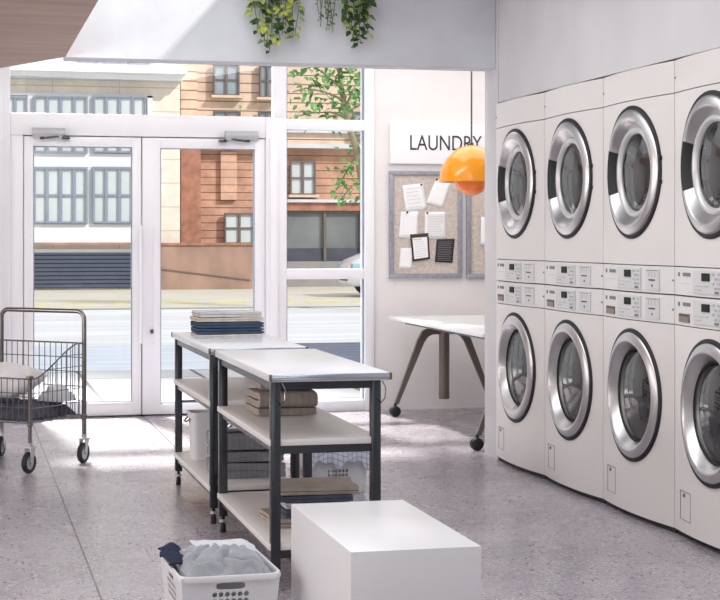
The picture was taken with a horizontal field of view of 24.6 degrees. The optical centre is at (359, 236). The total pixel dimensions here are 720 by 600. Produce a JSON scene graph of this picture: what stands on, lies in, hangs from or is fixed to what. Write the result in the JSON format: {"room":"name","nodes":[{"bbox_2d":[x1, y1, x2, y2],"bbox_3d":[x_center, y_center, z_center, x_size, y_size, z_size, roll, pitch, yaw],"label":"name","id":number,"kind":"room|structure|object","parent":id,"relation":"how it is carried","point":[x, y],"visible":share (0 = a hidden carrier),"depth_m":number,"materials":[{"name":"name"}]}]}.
{"room":"laundry","nodes":[
{"label":"laundry","id":0,"kind":"room"},
{"bbox_2d":[0,0,97,67],"bbox_3d":[-2.413,-1.150,3.768,4.085,0.240,16.460,0,0,-14],"label":"ceiling","id":1,"kind":"structure","parent":0,"point":[31,31],"depth_m":8.15,"materials":[{"name":"brown wood"}]},
{"bbox_2d":[0,407,719,599],"bbox_3d":[-0.286,1.410,4.365,8.500,0.120,16.620,0,0,-14],"label":"floor","id":2,"kind":"structure","parent":0,"point":[94,529],"depth_m":7.94,"materials":[{"name":"stone"}]},
{"bbox_2d":[0,307,89,472],"bbox_3d":[-2.059,0.890,9.803,0.708,0.919,0.617,0,0,29],"label":"cart","id":3,"kind":"object","parent":2,"relation":"on","point":[28,463],"visible":0.92,"depth_m":9.85,"materials":[{"name":"silver metal"}]},
{"bbox_2d":[0,398,75,419],"bbox_3d":[-2.050,1.014,9.811,0.579,0.083,0.434,0,0,29],"label":"blanket","id":4,"kind":"object","parent":3,"relation":"in","point":[47,410],"visible":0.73,"depth_m":9.64,"materials":[{"name":"grey fabric"}]},
{"bbox_2d":[0,362,46,397],"bbox_3d":[-2.133,0.845,9.775,0.482,0.201,0.302,0,0,24],"label":"pillow","id":5,"kind":"object","parent":4,"relation":"on","point":[7,369],"visible":0.87,"depth_m":9.65,"materials":[{"name":"white fabric"}]},
{"bbox_2d":[37,384,76,401],"bbox_3d":[-1.802,0.925,9.816,0.171,0.096,0.161,0,0,29],"label":"sheet","id":6,"kind":"object","parent":4,"relation":"on","point":[47,396],"visible":0.82,"depth_m":9.77,"materials":[{"name":"white fabric"}]},
{"bbox_2d":[159,549,280,599],"bbox_3d":[-0.471,1.214,5.473,0.338,0.275,0.486,0,0,-15],"label":"laundry basket","id":7,"kind":"object","parent":2,"relation":"on","point":[261,586],"visible":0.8,"depth_m":5.27,"materials":[{"name":"white plastic"}]},
{"bbox_2d":[158,542,183,565],"bbox_3d":[-0.616,1.068,5.501,0.102,0.052,0.280,0,0,-15],"label":"trousers","id":8,"kind":"object","parent":7,"relation":"on","point":[170,551],"visible":0.77,"depth_m":5.48,"materials":[{"name":"blue fabric"}]},
{"bbox_2d":[172,543,270,576],"bbox_3d":[-0.462,1.062,5.444,0.295,0.087,0.356,0,0,-15],"label":"garment","id":9,"kind":"object","parent":7,"relation":"in","point":[201,560],"visible":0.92,"depth_m":5.33,"materials":[{"name":"white fabric"}]},
{"bbox_2d":[189,538,255,550],"bbox_3d":[-0.467,1.047,5.601,0.204,0.030,0.154,0,0,-15],"label":"cloth","id":10,"kind":"object","parent":9,"relation":"on","point":[239,541],"visible":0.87,"depth_m":5.58,"materials":[{"name":"fabric"}]},
{"bbox_2d":[171,332,307,523],"bbox_3d":[-0.640,0.935,8.430,0.476,0.829,1.378,0,0,-14],"label":"work table","id":11,"kind":"object","parent":2,"relation":"on","point":[204,391],"visible":0.53,"depth_m":8.06,"materials":[{"name":"white laminate"}]},
{"bbox_2d":[183,409,208,459],"bbox_3d":[-0.829,1.044,8.710,0.200,0.250,0.182,0,0,-14],"label":"waste bin","id":12,"kind":"object","parent":11,"relation":"on","point":[198,419],"visible":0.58,"depth_m":8.63,"materials":[{"name":"white plastic"}]},
{"bbox_2d":[174,377,256,406],"bbox_3d":[-0.655,0.785,8.426,0.430,0.026,1.285,0,0,-14],"label":"shelf","id":13,"kind":"object","parent":11,"relation":"attached to","point":[197,389],"depth_m":8.41,"materials":[{"name":"beige laminate"}]},
{"bbox_2d":[191,332,263,337],"bbox_3d":[-0.697,0.509,8.612,0.348,0.021,0.271,0,0,-13],"label":"folded towel","id":14,"kind":"object","parent":11,"relation":"on","point":[245,335],"visible":0.7,"depth_m":8.49,"materials":[{"name":"fabric"}]},
{"bbox_2d":[191,326,263,333],"bbox_3d":[-0.694,0.483,8.619,0.349,0.029,0.272,0,0,-13],"label":"folded towel","id":15,"kind":"object","parent":14,"relation":"on","point":[196,330],"visible":0.84,"depth_m":8.50,"materials":[{"name":"blue fabric"}]},
{"bbox_2d":[190,321,263,327],"bbox_3d":[-0.693,0.452,8.615,0.351,0.031,0.273,0,0,-14],"label":"folded towel","id":16,"kind":"object","parent":15,"relation":"on","point":[238,324],"visible":0.9,"depth_m":8.49,"materials":[{"name":"blue fabric"}]},
{"bbox_2d":[190,316,263,321],"bbox_3d":[-0.698,0.424,8.618,0.349,0.023,0.273,0,0,-14],"label":"folded towel","id":17,"kind":"object","parent":16,"relation":"on","point":[194,318],"visible":0.8,"depth_m":8.50,"materials":[{"name":"beige fabric"}]},
{"bbox_2d":[192,310,261,316],"bbox_3d":[-0.697,0.398,8.615,0.328,0.028,0.273,0,0,-15],"label":"folded towel","id":18,"kind":"object","parent":17,"relation":"on","point":[200,313],"visible":1,"depth_m":8.51,"materials":[{"name":"white fabric"}]},
{"bbox_2d":[174,451,289,490],"bbox_3d":[-0.655,1.183,8.426,0.430,0.026,1.285,0,0,-14],"label":"shelf","id":19,"kind":"object","parent":11,"relation":"attached to","point":[197,469],"depth_m":7.96,"materials":[{"name":"beige laminate"}]},
{"bbox_2d":[228,423,237,428],"bbox_3d":[-0.609,1.062,8.722,0.206,0.215,0.193,0,0,-14],"label":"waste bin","id":20,"kind":"object","parent":11,"relation":"on","point":[231,426],"visible":0.05,"depth_m":8.66,"materials":[{"name":"white plastic"}]},
{"bbox_2d":[206,457,285,478],"bbox_3d":[-0.568,1.132,8.162,0.346,0.075,0.345,0,0,-15],"label":"bath towel","id":21,"kind":"object","parent":11,"relation":"on","point":[260,469],"visible":0.52,"depth_m":8.00,"materials":[{"name":"grey fabric"}]},
{"bbox_2d":[207,445,283,461],"bbox_3d":[-0.567,1.064,8.168,0.344,0.051,0.342,0,0,-14],"label":"bath towel","id":22,"kind":"object","parent":21,"relation":"on","point":[257,455],"visible":0.46,"depth_m":8.01,"materials":[{"name":"grey fabric"}]},
{"bbox_2d":[206,429,266,449],"bbox_3d":[-0.574,0.998,8.181,0.344,0.077,0.328,0,0,-13],"label":"bath towel","id":23,"kind":"object","parent":22,"relation":"on","point":[242,441],"visible":0.37,"depth_m":8.02,"materials":[{"name":"grey fabric"}]},
{"bbox_2d":[214,349,391,589],"bbox_3d":[-0.274,0.935,6.972,0.480,0.829,1.403,0,0,-14],"label":"work table","id":24,"kind":"object","parent":2,"relation":"on","point":[277,370],"visible":0.62,"depth_m":6.48,"materials":[{"name":"white laminate"}]},
{"bbox_2d":[217,491,290,550],"bbox_3d":[-0.289,1.183,6.968,0.434,0.026,1.310,0,0,-14],"label":"shelf","id":25,"kind":"object","parent":24,"relation":"attached to","point":[244,507],"depth_m":6.98,"materials":[{"name":"beige laminate"}]},
{"bbox_2d":[259,508,290,527],"bbox_3d":[-0.236,1.151,6.804,0.305,0.036,0.304,0,0,-18],"label":"folded cloth","id":26,"kind":"object","parent":24,"relation":"on","point":[264,512],"visible":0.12,"depth_m":6.74,"materials":[{"name":"beige fabric"}]},
{"bbox_2d":[281,505,290,517],"bbox_3d":[-0.206,1.115,6.810,0.274,0.030,0.304,0,0,-15],"label":"folded cloth","id":27,"kind":"object","parent":26,"relation":"on","point":[286,513],"visible":0.08,"depth_m":6.64,"materials":[{"name":"fabric"}]},
{"bbox_2d":[281,501,347,508],"bbox_3d":[-0.202,1.085,6.820,0.264,0.023,0.304,0,0,-12],"label":"folded cloth","id":28,"kind":"object","parent":27,"relation":"on","point":[287,505],"visible":0.11,"depth_m":6.68,"materials":[{"name":"fabric"}]},
{"bbox_2d":[281,494,352,502],"bbox_3d":[-0.196,1.059,6.821,0.295,0.025,0.303,0,0,-9],"label":"folded cloth","id":29,"kind":"object","parent":28,"relation":"on","point":[328,497],"visible":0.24,"depth_m":6.68,"materials":[{"name":"fabric"}]},
{"bbox_2d":[281,476,358,495],"bbox_3d":[-0.189,1.029,6.835,0.337,0.030,0.303,0,0,-9],"label":"folded cloth","id":30,"kind":"object","parent":29,"relation":"on","point":[343,484],"visible":0.87,"depth_m":6.72,"materials":[{"name":"beige fabric"}]},
{"bbox_2d":[245,388,317,415],"bbox_3d":[-0.344,0.718,7.239,0.266,0.104,0.318,0,0,-16],"label":"bath towel","id":31,"kind":"object","parent":24,"relation":"on","point":[300,401],"visible":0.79,"depth_m":7.12,"materials":[{"name":"beige fabric"}]},
{"bbox_2d":[250,379,268,389],"bbox_3d":[-0.340,0.623,7.260,0.248,0.077,0.268,0,0,-13],"label":"bath towel","id":32,"kind":"object","parent":31,"relation":"on","point":[253,383],"visible":0.02,"depth_m":7.17,"materials":[{"name":"beige fabric"}]},
{"bbox_2d":[217,405,370,445],"bbox_3d":[-0.289,0.785,6.968,0.434,0.026,1.310,0,0,-14],"label":"shelf","id":33,"kind":"object","parent":24,"relation":"attached to","point":[322,428],"depth_m":6.65,"materials":[{"name":"beige laminate"}]},
{"bbox_2d":[299,453,366,491],"bbox_3d":[-0.160,1.224,8.882,0.359,0.255,0.426,0,0,-14],"label":"laundry basket","id":34,"kind":"object","parent":2,"relation":"on","point":[356,471],"visible":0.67,"depth_m":8.72,"materials":[{"name":"white plastic"}]},
{"bbox_2d":[312,451,368,469],"bbox_3d":[-0.151,1.125,8.833,0.355,0.212,0.419,0,0,-14],"label":"checked cloth","id":35,"kind":"object","parent":34,"relation":"on","point":[338,459],"visible":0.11,"depth_m":8.64,"materials":[{"name":"white fabric"}]},
{"bbox_2d":[291,500,480,599],"bbox_3d":[0.060,1.120,5.127,0.388,0.460,0.864,0,0,-14],"label":"bench","id":36,"kind":"object","parent":2,"relation":"on","point":[386,549],"visible":1,"depth_m":4.84,"materials":[{"name":"white paint"}]},
{"bbox_2d":[388,315,484,450],"bbox_3d":[0.866,0.978,11.580,0.860,0.745,2.340,0,0,-14],"label":"desk","id":37,"kind":"object","parent":2,"relation":"on","point":[465,326],"visible":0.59,"depth_m":12.41,"materials":[{"name":"beige metal"}]},
{"bbox_2d":[496,281,550,479],"bbox_3d":[1.278,0.808,9.669,0.837,1.084,0.851,0,0,-14],"label":"washing machine","id":38,"kind":"object","parent":2,"relation":"on","point":[520,307],"visible":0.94,"depth_m":9.50,"materials":[{"name":"white metal"}]},
{"bbox_2d":[496,93,544,283],"bbox_3d":[1.278,-0.272,9.669,0.836,1.064,0.851,0,0,-14],"label":"dryer","id":39,"kind":"object","parent":38,"relation":"on","point":[520,122],"visible":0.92,"depth_m":9.50,"materials":[{"name":"white metal"}]},
{"bbox_2d":[545,285,612,503],"bbox_3d":[1.479,0.808,8.836,0.837,1.084,0.851,0,0,-14],"label":"washing machine","id":40,"kind":"object","parent":2,"relation":"on","point":[573,315],"visible":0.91,"depth_m":8.69,"materials":[{"name":"metal"}]},
{"bbox_2d":[544,78,607,287],"bbox_3d":[1.480,-0.272,8.836,0.836,1.064,0.851,0,0,-14],"label":"dryer","id":41,"kind":"object","parent":40,"relation":"on","point":[574,112],"visible":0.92,"depth_m":8.67,"materials":[{"name":"metal"}]},
{"bbox_2d":[603,290,686,532],"bbox_3d":[1.681,0.808,8.003,0.837,1.084,0.851,0,0,-14],"label":"washing machine","id":42,"kind":"object","parent":2,"relation":"on","point":[639,327],"visible":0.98,"depth_m":7.86,"materials":[{"name":"metal"}]},
{"bbox_2d":[603,61,679,293],"bbox_3d":[1.682,-0.272,8.003,0.836,1.064,0.851,0,0,-14],"label":"dryer","id":43,"kind":"object","parent":42,"relation":"on","point":[639,103],"visible":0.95,"depth_m":7.85,"materials":[{"name":"metal"}]},
{"bbox_2d":[675,296,719,550],"bbox_3d":[1.883,0.808,7.170,0.837,1.084,0.851,0,0,-14],"label":"washing machine","id":44,"kind":"object","parent":2,"relation":"on","point":[697,334],"visible":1,"depth_m":7.24,"materials":[{"name":"metal"}]},
{"bbox_2d":[674,48,719,297],"bbox_3d":[1.884,-0.272,7.170,0.836,1.064,0.851,0,0,-14],"label":"dryer","id":45,"kind":"object","parent":44,"relation":"on","point":[697,76],"visible":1,"depth_m":7.23,"materials":[{"name":"metal"}]},
{"bbox_2d":[374,69,484,409],"bbox_3d":[0.988,-0.125,13.189,1.866,2.950,0.230,0,0,-14],"label":"wall","id":46,"kind":"structure","parent":0,"point":[400,95],"depth_m":12.95,"materials":[{"name":"white paint"}]},
{"bbox_2d":[389,171,461,277],"bbox_3d":[0.515,-0.097,12.939,0.594,0.841,0.032,0,0,-14],"label":"board","id":47,"kind":"object","parent":46,"relation":"attached to","point":[428,268],"visible":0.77,"depth_m":12.93,"materials":[{"name":"fabric"}]},
{"bbox_2d":[399,248,411,268],"bbox_3d":[0.358,0.166,12.890,0.111,0.160,0.003,0,0,-14],"label":"paper sheet","id":48,"kind":"object","parent":47,"relation":"attached to","point":[405,261],"visible":1,"depth_m":12.89,"materials":[{"name":"white paper"}]},
{"bbox_2d":[399,211,418,237],"bbox_3d":[0.383,-0.094,12.893,0.158,0.219,0.018,0,0,-14],"label":"paper sheet","id":49,"kind":"object","parent":47,"relation":"attached to","point":[408,219],"visible":1,"depth_m":12.90,"materials":[{"name":"white paper"}]},
{"bbox_2d":[402,183,426,210],"bbox_3d":[0.428,-0.309,12.906,0.203,0.228,0.018,0,0,-14],"label":"paper sheet","id":50,"kind":"object","parent":47,"relation":"attached to","point":[414,195],"visible":1,"depth_m":12.91,"materials":[{"name":"white paper"}]},
{"bbox_2d":[410,233,429,260],"bbox_3d":[0.470,0.081,12.915,0.163,0.224,0.005,0,0,-14],"label":"paper sheet","id":51,"kind":"object","parent":47,"relation":"attached to","point":[419,242],"visible":1,"depth_m":12.91,"materials":[{"name":"white paper"}]},
{"bbox_2d":[425,212,445,238],"bbox_3d":[0.592,-0.092,12.942,0.176,0.216,0.018,0,0,-14],"label":"paper sheet","id":52,"kind":"object","parent":47,"relation":"attached to","point":[435,222],"visible":1,"depth_m":12.95,"materials":[{"name":"white paper"}]},
{"bbox_2d":[426,178,450,207],"bbox_3d":[0.618,-0.344,12.951,0.204,0.233,0.018,0,0,-14],"label":"paper sheet","id":53,"kind":"object","parent":47,"relation":"attached to","point":[437,196],"visible":0.93,"depth_m":12.96,"materials":[{"name":"white paper"}]},
{"bbox_2d":[435,239,454,262],"bbox_3d":[0.667,0.108,12.961,0.162,0.190,0.005,0,0,-14],"label":"paper sheet","id":54,"kind":"object","parent":47,"relation":"attached to","point":[444,247],"visible":1,"depth_m":12.96,"materials":[{"name":"black paper"}]},
{"bbox_2d":[389,122,484,163],"bbox_3d":[0.677,-0.733,12.975,0.917,0.320,0.037,0,0,-14],"label":"wall sign","id":55,"kind":"object","parent":46,"relation":"attached to","point":[409,143],"visible":0.74,"depth_m":12.93,"materials":[{"name":"white plastic"}]},
{"bbox_2d":[466,190,484,277],"bbox_3d":[1.135,-0.099,13.089,0.608,0.851,0.032,0,0,-14],"label":"board","id":56,"kind":"object","parent":46,"relation":"attached to","point":[475,204],"visible":0.26,"depth_m":13.03,"materials":[{"name":"fabric"}]},
{"bbox_2d":[480,217,484,244],"bbox_3d":[1.030,-0.048,13.050,0.162,0.222,0.003,0,0,-14],"label":"paper sheet","id":57,"kind":"object","parent":56,"relation":"attached to","point":[482,218],"visible":0.23,"depth_m":13.03,"materials":[{"name":"white paper"}]},
{"bbox_2d":[485,0,501,459],"bbox_3d":[1.695,-0.250,10.346,1.830,3.200,0.259,0,0,-14],"label":"wall","id":58,"kind":"structure","parent":0,"point":[491,76],"depth_m":10.13,"materials":[{"name":"paint"}]},
{"bbox_2d":[63,0,495,70],"bbox_3d":[-0.452,-1.438,9.835,2.585,0.824,0.200,0,0,-14],"label":"beam","id":59,"kind":"structure","parent":58,"relation":"attached to","point":[446,35],"depth_m":9.76,"materials":[{"name":"paint"}]},
{"bbox_2d":[244,0,304,53],"bbox_3d":[-0.519,-1.464,9.660,0.408,0.800,0.240,0,0,-14],"label":"trailing plant","id":60,"kind":"object","parent":59,"relation":"on","point":[278,26],"visible":1,"depth_m":9.60,"materials":[{"name":"green plant"}]},
{"bbox_2d":[315,0,338,30],"bbox_3d":[-0.215,-1.534,9.745,0.170,0.660,0.218,0,0,-14],"label":"trailing plant","id":61,"kind":"object","parent":59,"relation":"on","point":[326,1],"visible":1,"depth_m":9.70,"materials":[{"name":"green plant"}]},
{"bbox_2d":[341,0,376,47],"bbox_3d":[-0.023,-1.488,9.782,0.255,0.752,0.236,0,0,-14],"label":"trailing plant","id":62,"kind":"object","parent":59,"relation":"on","point":[365,4],"visible":1,"depth_m":9.72,"materials":[{"name":"green plant"}]},
{"bbox_2d":[499,0,719,101],"bbox_3d":[2.133,-1.333,8.551,1.825,1.034,3.436,0,0,-14],"label":"wall","id":63,"kind":"structure","parent":0,"point":[545,45],"depth_m":8.56,"materials":[{"name":"paint"}]},
{"bbox_3d":[-1.826,-1.675,11.141,8.700,0.150,2.985,0,0,-14],"label":"ceiling","id":64,"kind":"structure","parent":0,"visible":0},
{"bbox_2d":[439,71,484,195],"bbox_3d":[0.778,-0.944,11.507,0.453,1.312,0.453,0,0,-14],"label":"pendant lamp","id":65,"kind":"object","parent":64,"relation":"hanging from","point":[464,167],"visible":0.8,"depth_m":11.37,"materials":[{"name":"orange ceramic"}]},
{"label":"outside","id":66,"kind":"structure","parent":0,"visible":0},
{"bbox_2d":[80,306,360,309],"bbox_3d":[-2.527,1.410,31.645,50.000,0.120,0.300,0,0,-14],"label":"kerb","id":67,"kind":"object","parent":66,"point":[288,306],"visible":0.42,"depth_m":31.60,"materials":[{"name":"stone"}]},
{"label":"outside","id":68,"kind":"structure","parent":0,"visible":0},
{"bbox_2d":[35,369,360,401],"bbox_3d":[-2.506,1.405,14.580,26.000,0.090,4.280,0,0,-14],"label":"pavement","id":69,"kind":"structure","parent":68,"point":[100,385],"depth_m":15.11,"materials":[{"name":"white concrete"}]},
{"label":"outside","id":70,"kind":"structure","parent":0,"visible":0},
{"bbox_2d":[34,286,360,308],"bbox_3d":[-1.060,1.413,46.818,60.000,0.115,28.500,0,0,-14],"label":"pavement","id":71,"kind":"structure","parent":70,"point":[346,294],"depth_m":36.35,"materials":[{"name":"beige concrete"}]},
{"bbox_2d":[10,57,186,289],"bbox_3d":[-8.471,-2.850,45.922,6.155,8.600,8.750,0,0,-14],"label":"stone building","id":72,"kind":"structure","parent":71,"relation":"on","point":[82,196],"depth_m":42.42,"materials":[{"name":"stone"}]},
{"bbox_2d":[34,252,130,287],"bbox_3d":[-7.278,0.856,42.440,2.874,0.914,0.080,0,0,-14],"label":"roller shutter","id":73,"kind":"object","parent":72,"relation":"hanging from","point":[51,269],"depth_m":42.44,"materials":[{"name":"metal"}]},
{"bbox_2d":[34,301,360,304],"bbox_3d":[0.708,1.352,34.750,25.762,0.008,0.365,0,0,-12],"label":"road marking","id":74,"kind":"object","parent":71,"relation":"on","point":[304,301],"depth_m":33.96,"materials":[{"name":"yellow paint"}]},
{"bbox_2d":[161,243,252,289],"bbox_3d":[-3.655,0.802,42.922,3.175,1.296,0.450,0,0,-14],"label":"wall","id":75,"kind":"structure","parent":71,"relation":"on","point":[184,266],"depth_m":42.66,"materials":[{"name":"brown concrete"}]},
{"bbox_2d":[180,64,360,286],"bbox_3d":[-1.797,-2.843,48.955,8.199,8.614,8.400,0,0,-14],"label":"brick building","id":76,"kind":"structure","parent":71,"relation":"on","point":[216,186],"depth_m":44.78,"materials":[{"name":"red brick"}]},
{"bbox_2d":[337,253,360,293],"bbox_3d":[1.637,0.585,37.949,4.162,1.540,1.810,0,0,-14],"label":"car","id":77,"kind":"object","parent":71,"relation":"on","point":[353,262],"visible":0.17,"depth_m":37.17,"materials":[{"name":"white paint"}]},
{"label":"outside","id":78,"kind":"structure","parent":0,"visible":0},
{"bbox_2d":[34,345,208,371],"bbox_3d":[-9.628,1.420,17.113,17.350,0.100,4.000,0,0,-14],"label":"street","id":79,"kind":"structure","parent":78,"point":[98,358],"depth_m":18.45,"materials":[{"name":"grey asphalt"}]},
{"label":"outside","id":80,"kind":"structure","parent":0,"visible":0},
{"bbox_2d":[296,342,360,362],"bbox_3d":[7.865,1.420,21.354,18.650,0.100,4.000,0,0,-14],"label":"street","id":81,"kind":"structure","parent":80,"point":[348,350],"depth_m":20.27,"materials":[{"name":"grey asphalt"}]},
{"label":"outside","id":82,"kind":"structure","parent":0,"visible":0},
{"bbox_2d":[34,307,360,346],"bbox_3d":[-1.278,1.420,26.495,50.000,0.100,10.300,0,0,-14],"label":"street","id":83,"kind":"structure","parent":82,"point":[304,325],"depth_m":25.55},
{"bbox_2d":[238,67,360,208],"bbox_3d":[-0.492,-1.438,30.901,2.523,5.591,2.546,0,0,38],"label":"street tree","id":84,"kind":"object","parent":83,"relation":"on","point":[343,108],"visible":0.51,"depth_m":30.74,"materials":[{"name":"green plant"}]},
{"bbox_3d":[-4.567,-0.125,11.837,3.702,2.950,0.240,0,0,-14],"label":"wall","id":85,"kind":"structure","parent":0,"visible":0},
{"bbox_2d":[0,66,373,416],"bbox_3d":[-1.330,-0.125,12.558,2.929,2.950,0.165,0,0,-14],"label":"window","id":86,"kind":"structure","parent":85,"relation":"in","point":[13,126],"depth_m":12.63,"materials":[{"name":"white paint"}]},
{"bbox_2d":[24,127,141,415],"bbox_3d":[-2.068,0.264,12.322,0.868,2.148,0.155,0,0,-14],"label":"door","id":87,"kind":"structure","parent":86,"relation":"attached to","point":[41,137],"depth_m":12.36,"materials":[{"name":"white paint"}]},
{"bbox_2d":[141,131,264,413],"bbox_3d":[-1.183,0.265,12.537,0.937,2.146,0.155,0,0,-14],"label":"door","id":88,"kind":"structure","parent":86,"relation":"attached to","point":[151,403],"depth_m":12.46,"materials":[{"name":"white paint"}]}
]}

